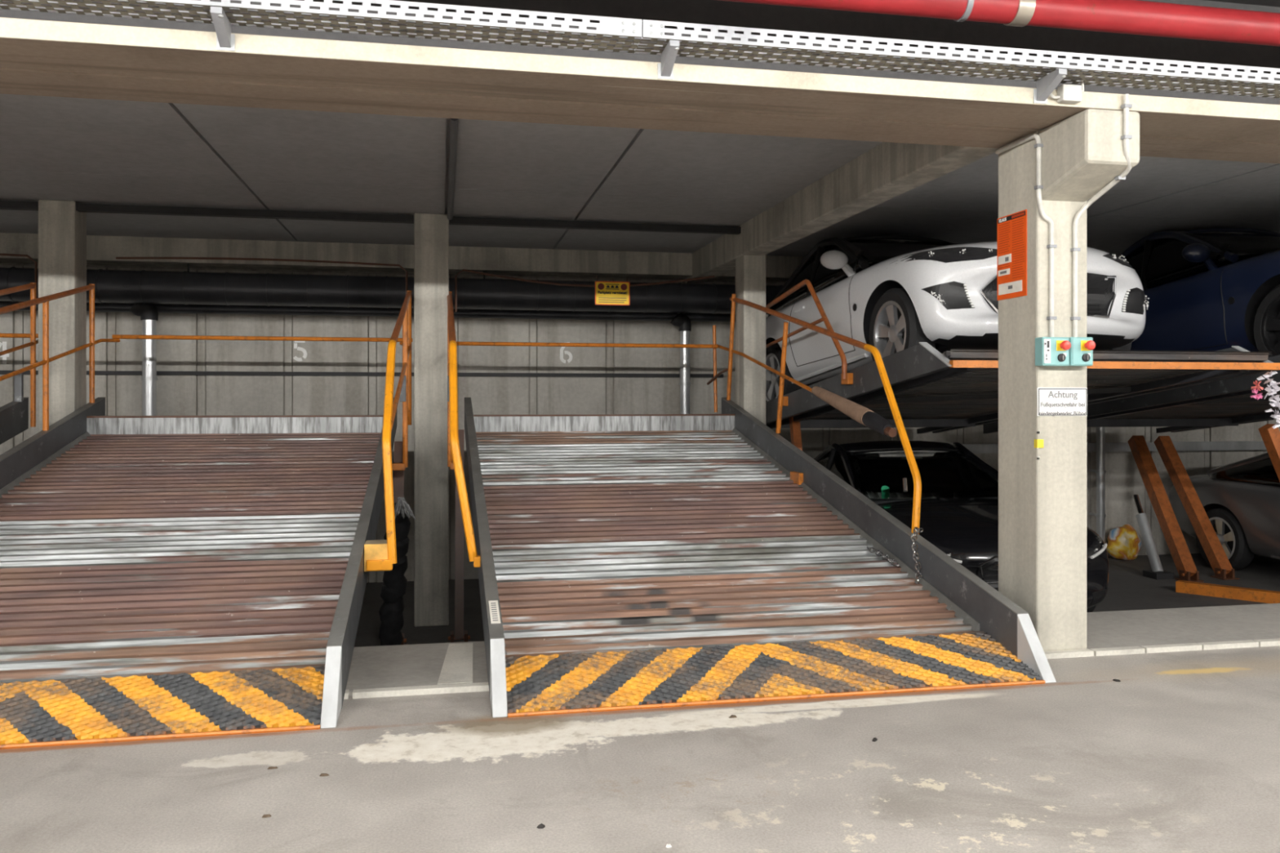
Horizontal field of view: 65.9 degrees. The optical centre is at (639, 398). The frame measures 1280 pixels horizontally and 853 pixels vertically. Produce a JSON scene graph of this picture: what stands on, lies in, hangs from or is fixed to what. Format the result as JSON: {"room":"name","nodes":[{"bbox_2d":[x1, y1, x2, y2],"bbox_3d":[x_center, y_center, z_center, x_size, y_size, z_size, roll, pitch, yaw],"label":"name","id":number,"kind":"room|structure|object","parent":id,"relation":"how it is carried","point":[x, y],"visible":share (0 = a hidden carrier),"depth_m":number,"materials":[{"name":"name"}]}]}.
{"room":"parking garage","nodes":[
{"label":"parking garage","id":0,"kind":"room"},
{"bbox_2d":[0,645,1279,852],"bbox_3d":[3.136,1.295,-0.382,24.000,0.250,10.020,0,0,-11],"label":"floor","id":1,"kind":"structure","parent":0,"point":[1180,753],"depth_m":3.04,"materials":[{"name":"concrete"}]},
{"bbox_2d":[0,253,38,444],"bbox_3d":[-5.338,0.021,5.196,2.443,2.299,4.991,0,0,-11],"label":"ramp","id":2,"kind":"object","parent":1,"relation":"on","point":[14,415],"visible":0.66,"depth_m":7.48,"materials":[{"name":"yellow paint"}]},
{"bbox_2d":[0,257,412,749],"bbox_3d":[-2.612,0.021,5.741,2.443,2.299,4.991,0,0,-11],"label":"ramp","id":3,"kind":"object","parent":1,"relation":"on","point":[162,577],"visible":1,"depth_m":4.92,"materials":[{"name":"orange paint"}]},
{"bbox_2d":[364,539,387,571],"bbox_3d":[-1.270,0.760,4.794,0.121,0.130,0.140,0,0,-11],"label":"mounting bracket","id":4,"kind":"object","parent":3,"relation":"on","point":[373,549],"visible":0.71,"depth_m":4.72,"materials":[{"name":"metal"}]},
{"bbox_2d":[394,497,415,519],"bbox_3d":[-1.534,0.713,6.423,0.149,0.150,0.071,0,0,-11],"label":"cloth","id":5,"kind":"object","parent":3,"relation":"hanging from","point":[402,504],"visible":0.97,"depth_m":6.41,"materials":[{"name":"grey fabric"}]},
{"bbox_2d":[262,814,271,817],"bbox_3d":[-1.044,1.165,2.761,0.026,0.007,0.010,0,0,-30],"label":"debris","id":6,"kind":"object","parent":1,"relation":"on","point":[264,815],"visible":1,"depth_m":2.76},
{"bbox_2d":[267,766,278,769],"bbox_3d":[-1.162,1.166,3.123,0.032,0.006,0.011,0,0,-24],"label":"debris","id":7,"kind":"object","parent":1,"relation":"on","point":[270,767],"visible":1,"depth_m":3.12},
{"bbox_2d":[319,773,328,776],"bbox_3d":[-0.979,1.166,3.063,0.031,0.007,0.010,0,0,-11],"label":"debris","id":8,"kind":"object","parent":1,"relation":"on","point":[325,774],"visible":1,"depth_m":3.06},
{"bbox_2d":[537,823,545,828],"bbox_3d":[-0.269,1.166,2.695,0.018,0.007,0.025,0,0,37],"label":"debris","id":9,"kind":"object","parent":1,"relation":"on","point":[541,825],"visible":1,"depth_m":2.69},
{"bbox_2d":[447,268,1056,717],"bbox_3d":[0.034,0.043,6.343,2.488,2.254,5.134,0,0,-11],"label":"ramp","id":10,"kind":"object","parent":1,"relation":"on","point":[623,562],"visible":0.99,"depth_m":5.03,"materials":[{"name":"orange paint"}]},
{"bbox_2d":[490,602,497,621],"bbox_3d":[-0.597,0.872,4.049,0.021,0.037,0.175,0,0,-11],"label":"print","id":11,"kind":"object","parent":10,"relation":"attached to","point":[494,606],"depth_m":4.05},
{"bbox_2d":[595,276,630,305],"bbox_3d":[-0.238,-0.928,8.460,0.302,0.254,0.040,0,0,-11],"label":"hanging sign","id":12,"kind":"object","parent":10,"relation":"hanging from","point":[606,293],"visible":1,"depth_m":8.44,"materials":[{"name":"yellow plastic"}]},
{"bbox_2d":[598,297,626,302],"bbox_3d":[-0.235,-0.844,8.443,0.242,0.042,0.002,0,0,-11],"label":"print","id":13,"kind":"object","parent":12,"relation":"attached to","point":[601,300],"depth_m":8.44,"materials":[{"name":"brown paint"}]},
{"bbox_2d":[811,386,897,437],"bbox_3d":[1.314,0.066,6.158,0.104,0.304,1.165,0,0,-11],"label":"foam sleeve","id":14,"kind":"object","parent":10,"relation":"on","point":[860,414],"visible":1,"depth_m":5.96,"materials":[{"name":"brown plastic"}]},
{"bbox_2d":[866,546,899,566],"bbox_3d":[1.324,0.859,5.394,0.031,0.078,0.288,0,0,-23],"label":"chain","id":15,"kind":"object","parent":10,"relation":"on","point":[869,548],"visible":1,"depth_m":5.38,"materials":[{"name":"silver metal"}]},
{"bbox_2d":[911,527,924,583],"bbox_3d":[1.443,0.812,5.151,0.063,0.266,0.256,0,0,18],"label":"chain","id":16,"kind":"object","parent":10,"relation":"hanging from","point":[917,530],"visible":1,"depth_m":5.12,"materials":[{"name":"silver metal"}]},
{"bbox_2d":[343,603,1279,699],"bbox_3d":[2.357,1.578,4.926,24.556,0.864,0.745,0,0,-11],"label":"curb","id":17,"kind":"object","parent":1,"relation":"attached to","point":[433,668],"depth_m":4.59,"materials":[{"name":"concrete"}]},
{"bbox_2d":[998,108,1139,651],"bbox_3d":[1.927,-0.048,4.482,0.257,2.397,0.685,0,0,-11],"label":"pillar","id":18,"kind":"structure","parent":17,"relation":"on","point":[1042,502],"depth_m":4.50,"materials":[{"name":"concrete"}]},
{"bbox_2d":[997,208,1026,300],"bbox_3d":[1.755,-0.675,4.667,0.006,0.397,0.244,0,0,-11],"label":"notice board","id":19,"kind":"object","parent":18,"relation":"attached to","point":[1012,228],"visible":1,"depth_m":4.66,"materials":[{"name":"orange plastic"}]},
{"bbox_2d":[998,217,1024,278],"bbox_3d":[1.754,-0.703,4.666,0.001,0.270,0.216,0,0,-11],"label":"print","id":20,"kind":"object","parent":19,"relation":"on","point":[1011,230],"depth_m":4.66},
{"bbox_2d":[1011,212,1024,218],"bbox_3d":[1.765,-0.857,4.611,0.002,0.012,0.102,0,0,-11],"label":"print","id":21,"kind":"object","parent":19,"relation":"on","point":[1017,215],"depth_m":4.61},
{"bbox_2d":[995,133,1057,337],"bbox_3d":[1.798,-0.739,4.605,0.110,0.927,0.354,0,0,-11],"label":"conduit","id":22,"kind":"object","parent":18,"relation":"attached to","point":[1038,145],"visible":0.98,"depth_m":4.46,"materials":[{"name":"grey plastic"}]},
{"bbox_2d":[1036,431,1039,459],"bbox_3d":[1.804,0.210,4.471,0.015,0.127,0.006,0,0,-11],"label":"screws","id":23,"kind":"object","parent":18,"relation":"attached to","point":[1037,432],"visible":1,"depth_m":4.47,"materials":[{"name":"grey metal"}]},
{"bbox_2d":[1034,439,1043,448],"bbox_3d":[1.809,0.203,4.479,0.032,0.038,0.025,0,0,-11],"label":"tape","id":24,"kind":"object","parent":18,"relation":"attached to","point":[1038,443],"visible":1,"depth_m":4.47,"materials":[{"name":"yellow plastic"}]},
{"bbox_2d":[1035,337,1071,366],"bbox_3d":[1.860,-0.212,4.425,0.134,0.129,0.110,0,0,-11],"label":"switch box","id":25,"kind":"object","parent":18,"relation":"attached to","point":[1049,351],"visible":1,"depth_m":4.41,"materials":[{"name":"teal plastic"}]},
{"bbox_2d":[1044,341,1048,359],"bbox_3d":[1.813,-0.216,4.401,0.022,0.085,0.002,0,0,-11],"label":"print","id":26,"kind":"object","parent":25,"relation":"attached to","point":[1046,343],"depth_m":4.40},
{"bbox_2d":[1057,353,1065,361],"bbox_3d":[1.884,-0.184,4.411,0.036,0.036,0.012,0,0,-11],"label":"switch","id":27,"kind":"object","parent":25,"relation":"attached to","point":[1060,357],"depth_m":4.41,"materials":[{"name":"black plastic"}]},
{"bbox_2d":[1036,387,1087,416],"bbox_3d":[1.919,0.015,4.488,0.252,0.132,0.008,0,0,-11],"label":"warning sign","id":28,"kind":"object","parent":18,"relation":"attached to","point":[1051,402],"visible":1,"depth_m":4.49,"materials":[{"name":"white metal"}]},
{"bbox_2d":[1068,337,1095,366],"bbox_3d":[1.988,-0.214,4.450,0.112,0.129,0.110,0,0,-11],"label":"switch box","id":29,"kind":"object","parent":18,"relation":"attached to","point":[1081,350],"visible":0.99,"depth_m":4.43,"materials":[{"name":"teal plastic"}]},
{"bbox_2d":[1081,353,1089,361],"bbox_3d":[2.004,-0.185,4.435,0.036,0.036,0.012,0,0,-11],"label":"switch","id":30,"kind":"object","parent":29,"relation":"attached to","point":[1085,357],"depth_m":4.43,"materials":[{"name":"black plastic"}]},
{"bbox_2d":[1070,93,1132,337],"bbox_3d":[2.034,-0.776,4.322,0.093,1.001,0.382,0,0,-11],"label":"conduit","id":31,"kind":"object","parent":18,"relation":"attached to","point":[1126,106],"visible":0.98,"depth_m":4.47,"materials":[{"name":"grey plastic"}]},
{"bbox_2d":[0,93,1279,256],"bbox_3d":[1.529,-1.599,7.653,24.000,0.250,6.310,0,0,-11],"label":"ceiling","id":32,"kind":"structure","parent":0,"point":[79,150],"depth_m":6.65,"materials":[{"name":"concrete"}]},
{"bbox_2d":[0,200,741,234],"bbox_3d":[-4.773,-1.432,7.280,11.495,0.055,0.070,0,0,-11],"label":"beam","id":33,"kind":"structure","parent":32,"relation":"attached to","point":[4,205],"depth_m":7.76,"materials":[{"name":"black metal"}]},
{"bbox_2d":[0,262,782,314],"bbox_3d":[1.028,-1.171,10.159,23.900,0.607,0.313,0,0,-11],"label":"duct","id":34,"kind":"object","parent":32,"relation":"hanging from","point":[131,286],"visible":0.41,"depth_m":9.29,"materials":[{"name":"black metal"}]},
{"bbox_2d":[447,118,458,220],"bbox_3d":[-1.231,-1.444,6.457,0.044,0.044,2.855,0,0,-11],"label":"conduit","id":35,"kind":"object","parent":32,"relation":"attached to","point":[453,122],"visible":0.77,"depth_m":5.99,"materials":[{"name":"grey metal"}]},
{"bbox_2d":[0,262,1279,582],"bbox_3d":[0.979,0.068,10.603,24.079,3.484,0.310,0,0,-11],"label":"wall","id":36,"kind":"structure","parent":0,"point":[176,395],"depth_m":9.89,"materials":[{"name":"concrete"}]},
{"bbox_2d":[0,341,8,364],"bbox_3d":[-5.868,-0.423,9.074,0.129,0.206,0.003,0,0,-11],"label":"stencil number","id":37,"kind":"object","parent":36,"relation":"attached to","point":[3,344],"visible":0.86,"depth_m":9.08,"materials":[{"name":"white paint"}]},
{"bbox_2d":[129,303,158,415],"bbox_3d":[-4.597,0.448,9.189,0.238,2.723,0.272,0,0,-11],"label":"downpipe","id":38,"kind":"object","parent":36,"relation":"attached to","point":[148,313],"visible":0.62,"depth_m":9.10,"materials":[{"name":"metal"}]},
{"bbox_2d":[293,341,306,361],"bbox_3d":[-3.300,-0.472,9.588,0.131,0.216,0.003,0,0,-11],"label":"stencil number","id":39,"kind":"object","parent":36,"relation":"attached to","point":[299,359],"visible":0.97,"depth_m":9.59,"materials":[{"name":"white paint"}]},
{"bbox_2d":[0,370,723,377],"bbox_3d":[-4.960,-0.243,9.246,11.900,0.037,0.029,0,0,-11],"label":"trim","id":40,"kind":"structure","parent":36,"relation":"attached to","point":[2,372],"depth_m":9.67,"materials":[{"name":"black metal"}]},
{"bbox_2d":[0,301,735,321],"bbox_3d":[0.983,-0.853,10.384,23.900,0.090,0.090,0,0,-11],"label":"pipe","id":41,"kind":"object","parent":36,"relation":"attached to","point":[105,307],"visible":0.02,"depth_m":9.64,"materials":[{"name":"orange metal"}]},
{"bbox_2d":[0,232,804,282],"bbox_3d":[1.002,-1.363,10.286,24.000,0.222,0.380,0,0,-11],"label":"beam","id":42,"kind":"structure","parent":36,"relation":"attached to","point":[100,250],"depth_m":9.40,"materials":[{"name":"concrete"}]},
{"bbox_2d":[560,342,572,363],"bbox_3d":[-0.755,-0.472,10.097,0.129,0.220,0.003,0,0,-11],"label":"stencil number","id":43,"kind":"object","parent":36,"relation":"attached to","point":[562,348],"visible":0.78,"depth_m":10.09,"materials":[{"name":"white paint"}]},
{"bbox_2d":[670,314,691,413],"bbox_3d":[0.407,0.469,10.195,0.221,2.682,0.262,0,0,-11],"label":"downpipe","id":44,"kind":"object","parent":36,"relation":"attached to","point":[682,321],"visible":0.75,"depth_m":10.10,"materials":[{"name":"metal"}]},
{"bbox_2d":[684,142,998,283],"bbox_3d":[1.120,-1.355,7.561,0.203,0.277,5.730,0,0,-11],"label":"beam","id":45,"kind":"structure","parent":36,"relation":"attached to","point":[887,171],"depth_m":6.38,"materials":[{"name":"concrete"}]},
{"bbox_2d":[1088,426,1106,543],"bbox_3d":[5.115,0.958,11.140,0.206,1.703,0.254,0,0,-11],"label":"downpipe","id":46,"kind":"object","parent":36,"relation":"attached to","point":[1100,471],"visible":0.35,"depth_m":11.05,"materials":[{"name":"metal"}]},
{"bbox_2d":[962,440,1266,453],"bbox_3d":[6.472,0.550,11.489,6.800,0.100,0.114,0,0,-11],"label":"trim","id":47,"kind":"structure","parent":36,"relation":"attached to","point":[1237,445],"depth_m":11.39,"materials":[{"name":"metal"}]},
{"bbox_2d":[354,553,1279,647],"bbox_3d":[1.461,1.910,7.992,24.000,0.200,5.620,0,0,-11],"label":"floor","id":48,"kind":"structure","parent":0,"point":[1128,589],"depth_m":9.05,"materials":[{"name":"concrete"}]},
{"bbox_2d":[38,199,86,432],"bbox_3d":[-4.349,0.168,7.442,0.250,3.284,0.260,0,0,-11],"label":"pillar","id":49,"kind":"structure","parent":48,"relation":"on","point":[62,228],"depth_m":7.32,"materials":[{"name":"concrete"}]},
{"bbox_2d":[378,502,410,645],"bbox_3d":[-1.706,1.249,6.874,0.184,1.087,0.482,0,0,-25],"label":"wrapped bundle","id":50,"kind":"object","parent":48,"relation":"on","point":[394,585],"visible":0.73,"depth_m":6.84,"materials":[{"name":"black plastic"}]},
{"bbox_2d":[393,441,408,644],"bbox_3d":[-1.800,1.065,7.285,0.180,1.490,0.482,0,0,-11],"label":"lift arm","id":51,"kind":"object","parent":48,"relation":"on","point":[398,475],"visible":0.22,"depth_m":7.38,"materials":[{"name":"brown metal"}]},
{"bbox_2d":[413,213,448,626],"bbox_3d":[-1.682,0.168,7.975,0.270,3.284,0.260,0,0,-11],"label":"pillar","id":52,"kind":"structure","parent":48,"relation":"on","point":[431,231],"depth_m":7.85,"materials":[{"name":"concrete"}]},
{"bbox_2d":[446,429,471,643],"bbox_3d":[-1.353,1.022,7.372,0.180,1.575,0.473,0,0,-11],"label":"lift arm","id":53,"kind":"object","parent":48,"relation":"on","point":[459,533],"visible":0.72,"depth_m":7.31,"materials":[{"name":"brown metal"}]},
{"bbox_2d":[735,254,765,424],"bbox_3d":[0.951,0.168,8.502,0.200,3.284,0.260,0,0,-11],"label":"pillar","id":54,"kind":"structure","parent":48,"relation":"on","point":[750,270],"depth_m":8.38,"materials":[{"name":"concrete"}]},
{"bbox_2d":[813,440,1108,612],"bbox_3d":[2.550,1.102,8.882,2.134,1.414,3.482,0,0,-11],"label":"car","id":55,"kind":"object","parent":48,"relation":"on","point":[959,508],"visible":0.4,"depth_m":8.42,"materials":[{"name":"black paint"}]},
{"bbox_2d":[977,555,998,590],"bbox_3d":[2.865,1.280,7.293,0.818,0.276,0.216,0,0,-11],"label":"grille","id":56,"kind":"object","parent":55,"relation":"attached to","point":[987,566],"depth_m":7.25,"materials":[{"name":"black metal"}]},
{"bbox_2d":[765,279,1279,450],"bbox_3d":[2.422,0.378,8.035,2.319,2.642,4.411,0,0,-11],"label":"raised platform","id":57,"kind":"object","parent":48,"relation":"on","point":[956,388],"visible":0.7,"depth_m":6.96,"materials":[{"name":"orange paint"}]},
{"bbox_2d":[765,235,1149,401],"bbox_3d":[2.340,-0.642,8.244,2.062,1.546,3.797,0,0,-10],"label":"car","id":58,"kind":"object","parent":57,"relation":"on","point":[891,294],"visible":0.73,"depth_m":6.88,"materials":[{"name":"white paint"}]},
{"bbox_2d":[820,249,856,276],"bbox_3d":[1.541,-1.049,7.680,0.297,0.212,0.149,0,0,-11],"label":"mirror","id":59,"kind":"object","parent":58,"relation":"attached to","point":[833,259],"depth_m":7.63,"materials":[{"name":"white paint"}]},
{"bbox_2d":[979,272,1115,317],"bbox_3d":[2.753,-0.690,6.542,1.054,0.287,0.234,0,0,-11],"label":"grille","id":60,"kind":"object","parent":58,"relation":"attached to","point":[1100,286],"depth_m":6.62,"materials":[{"name":"black metal"}]},
{"bbox_2d":[1250,370,1279,428],"bbox_3d":[3.805,0.007,5.977,0.267,0.366,0.103,0,0,-11],"label":"bunch","id":61,"kind":"object","parent":57,"relation":"hanging from","point":[1271,392],"visible":1,"depth_m":5.97,"materials":[{"name":"white plant"}]},
{"bbox_2d":[1106,524,1142,559],"bbox_3d":[5.434,1.609,11.100,0.414,0.402,0.254,0,0,-11],"label":"bag","id":62,"kind":"object","parent":48,"relation":"on","point":[1124,543],"visible":0.99,"depth_m":11.01,"materials":[{"name":"plastic"}]},
{"bbox_2d":[982,355,1279,434],"bbox_3d":[5.079,0.010,8.261,2.260,0.713,4.411,0,0,-11],"label":"raised platform","id":63,"kind":"object","parent":48,"relation":"on","point":[1228,402],"visible":0.68,"depth_m":8.51,"materials":[{"name":"orange paint"}]},
{"bbox_2d":[1118,227,1279,357],"bbox_3d":[5.096,-0.688,8.126,2.070,1.543,3.799,0,0,-17],"label":"car","id":64,"kind":"object","parent":63,"relation":"on","point":[1216,289],"visible":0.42,"depth_m":7.65,"materials":[{"name":"blue paint"}]},
{"bbox_2d":[1181,243,1217,270],"bbox_3d":[4.322,-1.094,7.622,0.297,0.212,0.149,0,0,-11],"label":"mirror","id":65,"kind":"object","parent":64,"relation":"attached to","point":[1193,252],"depth_m":7.58,"materials":[{"name":"blue paint"}]},
{"bbox_2d":[1257,423,1279,481],"bbox_3d":[4.916,0.843,7.306,0.720,1.317,0.180,0,0,-11],"label":"lift arm","id":66,"kind":"object","parent":63,"relation":"attached to","point":[1270,436],"visible":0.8,"depth_m":7.23,"materials":[{"name":"orange paint"}]},
{"bbox_2d":[1132,494,1173,579],"bbox_3d":[5.214,1.409,10.175,0.201,0.802,0.557,0,0,-11],"label":"hydraulic cylinder","id":67,"kind":"object","parent":48,"relation":"on","point":[1157,572],"visible":1,"depth_m":10.10,"materials":[{"name":"metal"}]},
{"bbox_2d":[1128,435,1204,582],"bbox_3d":[5.424,1.104,10.286,0.196,1.412,1.099,0,0,-6],"label":"lift arm","id":68,"kind":"object","parent":48,"relation":"on","point":[1187,571],"visible":0.95,"depth_m":10.21,"materials":[{"name":"orange paint"}]},
{"bbox_2d":[1154,435,1239,580],"bbox_3d":[5.839,1.110,10.456,0.193,1.399,1.179,0,0,-7],"label":"lift arm","id":69,"kind":"object","parent":48,"relation":"on","point":[1223,570],"visible":1,"depth_m":10.38,"materials":[{"name":"orange paint"}]},
{"bbox_2d":[1168,452,1279,570],"bbox_3d":[7.232,1.077,9.372,2.064,1.464,4.488,0,0,-7],"label":"car","id":70,"kind":"object","parent":48,"relation":"on","point":[1240,500],"visible":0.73,"depth_m":10.17,"materials":[{"name":"grey paint"}]},
{"bbox_2d":[1175,580,1279,604],"bbox_3d":[5.435,1.760,8.921,1.057,0.099,0.099,0,0,43],"label":"beam","id":71,"kind":"structure","parent":48,"relation":"on","point":[1181,586],"depth_m":8.96,"materials":[{"name":"orange metal"}]},
{"bbox_2d":[1207,0,1279,7],"bbox_3d":[3.103,-1.975,-0.221,24.000,0.250,10.350,0,0,-11],"label":"ceiling","id":72,"kind":"structure","parent":0,"point":[1263,2],"depth_m":4.61,"materials":[{"name":"concrete"}]},
{"bbox_2d":[0,0,1279,163],"bbox_3d":[2.154,-1.542,4.525,24.000,0.656,0.670,0,0,-11],"label":"beam","id":73,"kind":"structure","parent":72,"relation":"attached to","point":[44,54],"depth_m":4.03,"materials":[{"name":"concrete"}]},
{"bbox_2d":[210,6,235,51],"bbox_3d":[-1.436,-1.268,3.386,0.060,0.094,0.154,0,0,-11],"label":"bracket","id":74,"kind":"object","parent":73,"relation":"attached to","point":[225,41],"visible":1,"depth_m":3.40,"materials":[{"name":"metal"}]},
{"bbox_2d":[0,0,641,53],"bbox_3d":[-2.948,-1.347,3.084,6.002,0.063,0.182,0,0,-11],"label":"cable tray","id":75,"kind":"object","parent":73,"relation":"attached to","point":[614,34],"visible":0.98,"depth_m":3.47,"materials":[{"name":"metal"}]},
{"bbox_2d":[657,40,679,79],"bbox_3d":[0.112,-1.268,3.696,0.060,0.094,0.154,0,0,-11],"label":"bracket","id":76,"kind":"object","parent":73,"relation":"attached to","point":[665,68],"visible":1,"depth_m":3.70,"materials":[{"name":"metal"}]},
{"bbox_2d":[633,19,1279,98],"bbox_3d":[2.937,-1.347,4.261,6.002,0.063,0.182,0,0,-11],"label":"cable tray","id":77,"kind":"object","parent":73,"relation":"attached to","point":[654,41],"visible":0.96,"depth_m":3.88,"materials":[{"name":"metal"}]},
{"bbox_2d":[1033,68,1066,103],"bbox_3d":[1.668,-1.268,4.007,0.060,0.094,0.154,0,0,-11],"label":"bracket","id":78,"kind":"object","parent":73,"relation":"attached to","point":[1046,85],"visible":1,"depth_m":4.02,"materials":[{"name":"metal"}]},
{"bbox_2d":[1049,80,1084,103],"bbox_3d":[1.765,-1.276,4.082,0.172,0.099,0.044,0,0,-11],"label":"junction box","id":79,"kind":"object","parent":73,"relation":"attached to","point":[1066,93],"visible":1,"depth_m":4.07,"materials":[{"name":"grey plastic"}]},
{"bbox_2d":[719,0,1279,46],"bbox_3d":[1.791,-1.680,4.050,17.953,0.333,0.144,0,0,-11],"label":"pipe","id":80,"kind":"object","parent":72,"relation":"attached to","point":[1138,17],"visible":1,"depth_m":4.01,"materials":[{"name":"metal"}]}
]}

